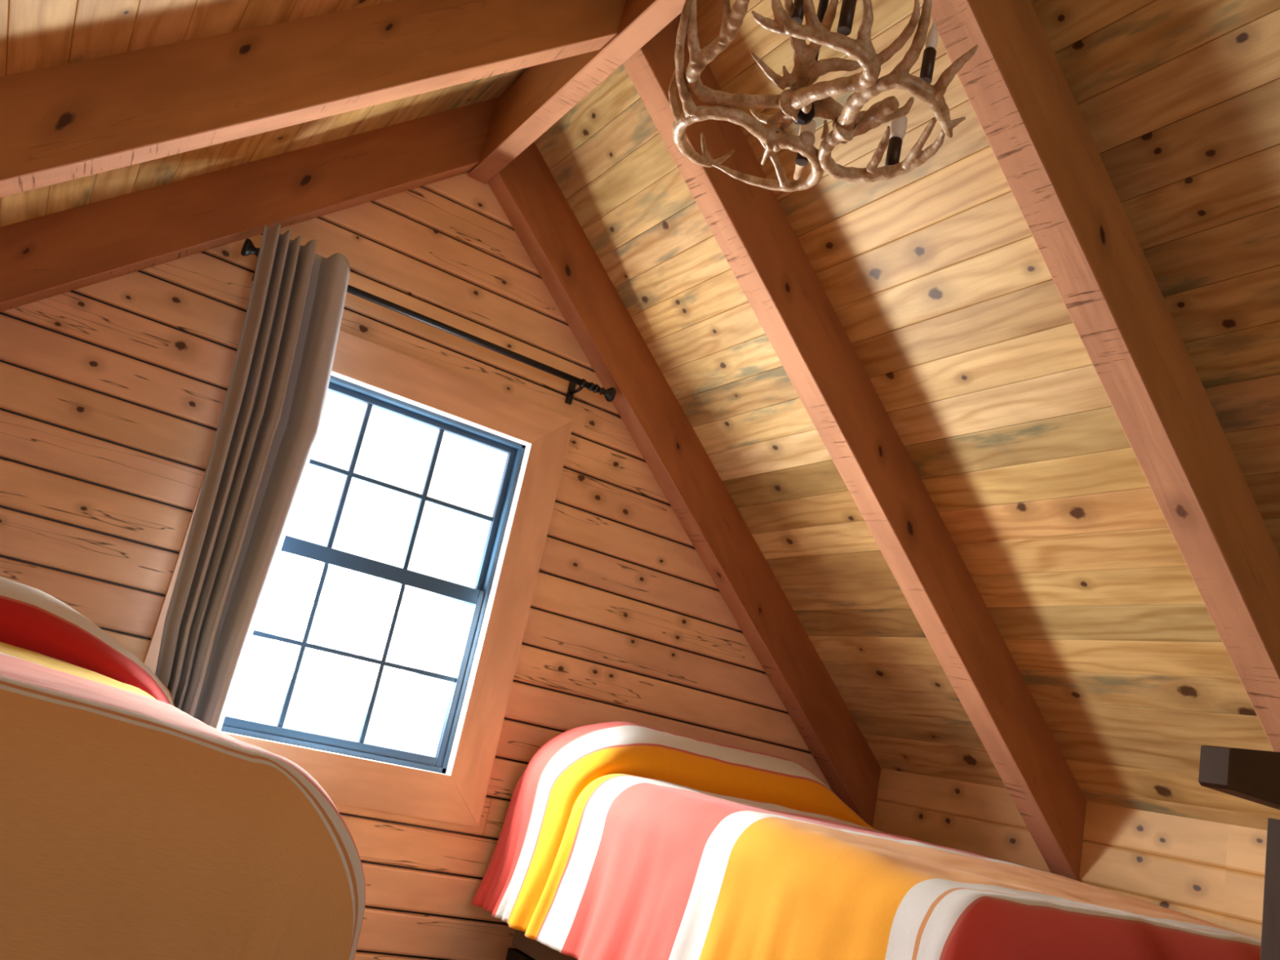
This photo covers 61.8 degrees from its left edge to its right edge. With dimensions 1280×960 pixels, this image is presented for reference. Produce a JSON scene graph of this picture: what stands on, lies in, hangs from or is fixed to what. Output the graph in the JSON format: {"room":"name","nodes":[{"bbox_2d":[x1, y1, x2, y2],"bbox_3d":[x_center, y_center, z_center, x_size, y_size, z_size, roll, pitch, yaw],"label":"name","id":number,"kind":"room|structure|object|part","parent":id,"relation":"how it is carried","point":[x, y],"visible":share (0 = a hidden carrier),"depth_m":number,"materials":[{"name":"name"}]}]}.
{"room":"attic bedroom","nodes":[
{"label":"attic bedroom","id":0,"kind":"room"},
{"bbox_2d":[0,172,832,959],"bbox_3d":[-0.748,0.130,3.078,3.943,2.752,0.020,20,-17,-28],"label":"wall","id":1,"kind":"structure","parent":0,"point":[25,537],"depth_m":3.12,"materials":[{"name":"brown wood"}]},
{"bbox_2d":[143,330,573,826],"bbox_3d":[-0.779,0.261,3.061,1.001,1.264,0.097,20,-17,-28],"label":"window","id":2,"kind":"structure","parent":1,"relation":"in","point":[451,786],"depth_m":3.14,"materials":[{"name":"brown wood"}]},
{"bbox_3d":[-0.883,0.745,2.933,0.757,0.013,0.096,20,-17,-28],"label":"sill","id":3,"kind":"part","parent":2,"relation":"part of","materials":[{"name":"white plastic"}]},
{"bbox_3d":[-0.831,0.480,3.013,0.731,0.531,0.023,20,-17,-28],"label":"sash","id":4,"kind":"part","parent":2,"relation":"part of","materials":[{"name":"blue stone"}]},
{"bbox_3d":[-0.789,0.261,3.079,0.757,1.017,0.055,20,-17,-28],"label":"frame","id":5,"kind":"part","parent":2,"relation":"part of","materials":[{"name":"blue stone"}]},
{"bbox_3d":[-0.746,0.033,3.152,0.731,0.511,0.022,20,-17,-28],"label":"sash","id":6,"kind":"part","parent":2,"relation":"part of","materials":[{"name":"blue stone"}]},
{"bbox_2d":[0,186,811,959],"bbox_3d":[-0.741,0.094,3.089,4.124,2.720,0.001,20,-17,-28],"label":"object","id":7,"kind":"structure","parent":1,"relation":"attached to","point":[206,253],"depth_m":3.11,"materials":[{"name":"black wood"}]},
{"bbox_2d":[240,238,616,404],"bbox_3d":[-0.594,-0.433,3.173,1.182,0.080,0.103,20,-17,-28],"label":"curtain rod","id":8,"kind":"object","parent":1,"relation":"attached to","point":[248,248],"visible":0.8,"depth_m":3.20,"materials":[{"name":"black metal"}]},
{"bbox_2d":[155,224,350,731],"bbox_3d":[-1.034,0.073,2.730,0.286,1.529,0.120,15,-15,-10],"label":"curtain","id":9,"kind":"object","parent":8,"relation":"hanging from","point":[267,434],"visible":0.8,"depth_m":2.75,"materials":[{"name":"grey fabric"}]},
{"bbox_2d":[467,0,685,184],"bbox_3d":[0.756,-1.323,1.355,0.064,0.238,4.789,20,-17,-28],"label":"ridge beam","id":10,"kind":"structure","parent":1,"relation":"attached to","point":[543,94],"depth_m":2.88,"materials":[{"name":"brown wood"}]},
{"bbox_2d":[668,0,977,191],"bbox_3d":[0.308,-0.855,1.769,0.468,0.623,0.557,20,-17,-28],"label":"antler chandelier","id":11,"kind":"object","parent":10,"relation":"hanging from","point":[805,100],"visible":1,"depth_m":1.68,"materials":[{"name":"brown"}]},
{"bbox_3d":[0.294,-0.611,1.885,0.029,0.043,0.028,20,-17,-28],"label":"bulb","id":12,"kind":"part","parent":11,"relation":"part of","materials":[{"name":"white glass"}]},
{"bbox_3d":[0.289,-0.717,1.755,0.040,0.302,0.040,20,-17,-28],"label":"stem","id":13,"kind":"part","parent":11,"relation":"part of","materials":[{"name":"black metal"}]},
{"bbox_3d":[0.442,-0.601,1.835,0.030,0.043,0.029,20,-17,-28],"label":"bulb","id":14,"kind":"part","parent":11,"relation":"part of","materials":[{"name":"white glass"}]},
{"bbox_3d":[0.450,-0.684,1.643,0.019,0.059,0.019,20,-17,-28],"label":"bulb","id":15,"kind":"part","parent":11,"relation":"part of","materials":[{"name":"white glass"}]},
{"bbox_2d":[0,0,1279,830],"bbox_3d":[0.611,-0.642,1.169,3.959,1.750,4.840,20,-17,-28],"label":"ceiling","id":16,"kind":"structure","parent":0,"point":[935,274],"depth_m":2.62,"materials":[{"name":"brown wood"}]},
{"bbox_2d":[0,97,497,311],"bbox_3d":[-1.464,-0.561,2.668,1.932,1.942,0.087,20,-17,-28],"label":"rafter","id":17,"kind":"object","parent":16,"relation":"attached to","point":[45,256],"visible":1,"depth_m":2.86,"materials":[{"name":"brown wood"}]},
{"bbox_2d":[0,0,625,197],"bbox_3d":[-1.026,-0.657,1.954,1.932,1.942,0.087,20,-17,-28],"label":"rafter","id":18,"kind":"object","parent":16,"relation":"attached to","point":[68,122],"visible":1,"depth_m":2.10,"materials":[{"name":"brown wood"}]},
{"bbox_2d":[487,142,880,826],"bbox_3d":[0.189,0.042,3.601,1.932,1.942,0.087,20,-17,-28],"label":"rafter","id":19,"kind":"object","parent":16,"relation":"attached to","point":[526,189],"visible":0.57,"depth_m":3.54,"materials":[{"name":"brown wood"}]},
{"bbox_2d":[622,13,1086,880],"bbox_3d":[0.627,-0.053,2.887,1.932,1.942,0.087,20,-17,-28],"label":"rafter","id":20,"kind":"object","parent":16,"relation":"attached to","point":[750,226],"visible":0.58,"depth_m":2.84,"materials":[{"name":"brown wood"}]},
{"bbox_2d":[922,0,1279,751],"bbox_3d":[1.064,-0.149,2.176,1.932,1.942,0.087,20,-17,-28],"label":"rafter","id":21,"kind":"object","parent":16,"relation":"attached to","point":[1015,84],"visible":1,"depth_m":2.10,"materials":[{"name":"brown wood"}]},
{"bbox_2d":[872,768,1266,938],"bbox_3d":[1.963,1.233,1.759,0.008,0.995,4.820,20,-17,-28],"label":"wall","id":22,"kind":"structure","parent":0,"point":[1211,872],"depth_m":2.98,"materials":[{"name":"brown wood"}]},
{"bbox_3d":[0.235,1.109,0.704,3.924,0.004,4.800,20,-17,-28],"label":"floor","id":23,"kind":"structure","parent":0,"visible":0},
{"bbox_2d":[505,928,577,959],"bbox_3d":[0.556,1.334,2.719,1.240,0.715,1.570,20,-17,-28],"label":"bed","id":24,"kind":"object","parent":23,"relation":"on","point":[531,949],"visible":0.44,"depth_m":2.96,"materials":[{"name":"black wood"}]},
{"bbox_3d":[0.023,1.296,2.397,0.030,0.098,1.530,20,-17,-28],"label":"rail","id":25,"kind":"part","parent":24,"relation":"part of","materials":[{"name":"brown wood"}]},
{"bbox_2d":[471,721,1261,959],"bbox_3d":[0.628,1.038,2.683,1.431,0.587,1.824,20,-17,-28],"label":"bedspread","id":26,"kind":"object","parent":24,"relation":"on","point":[617,840],"visible":1,"depth_m":2.34,"materials":[{"name":"multicoloured fabric"}]},
{"bbox_2d":[1198,745,1279,959],"bbox_3d":[1.023,0.948,1.655,0.576,1.100,0.045,20,-17,-28],"label":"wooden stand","id":27,"kind":"object","parent":23,"relation":"on","point":[1250,775],"visible":1,"depth_m":1.66,"materials":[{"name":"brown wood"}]},
{"bbox_3d":[0.953,1.000,1.605,0.060,0.947,0.045,20,-17,-28],"label":"post","id":28,"kind":"part","parent":27,"relation":"part of","materials":[{"name":"brown wood"}]},
{"bbox_3d":[-1.443,0.562,1.424,1.240,0.710,1.520,20,-17,-28],"label":"bed","id":29,"kind":"object","parent":23,"relation":"on","visible":0},
{"bbox_2d":[0,576,365,959],"bbox_3d":[-1.272,0.410,1.444,1.502,0.785,1.743,20,-17,-28],"label":"bedspread","id":30,"kind":"object","parent":29,"relation":"on","point":[133,827],"visible":1,"depth_m":1.04,"materials":[{"name":"beige fabric"}]}
]}

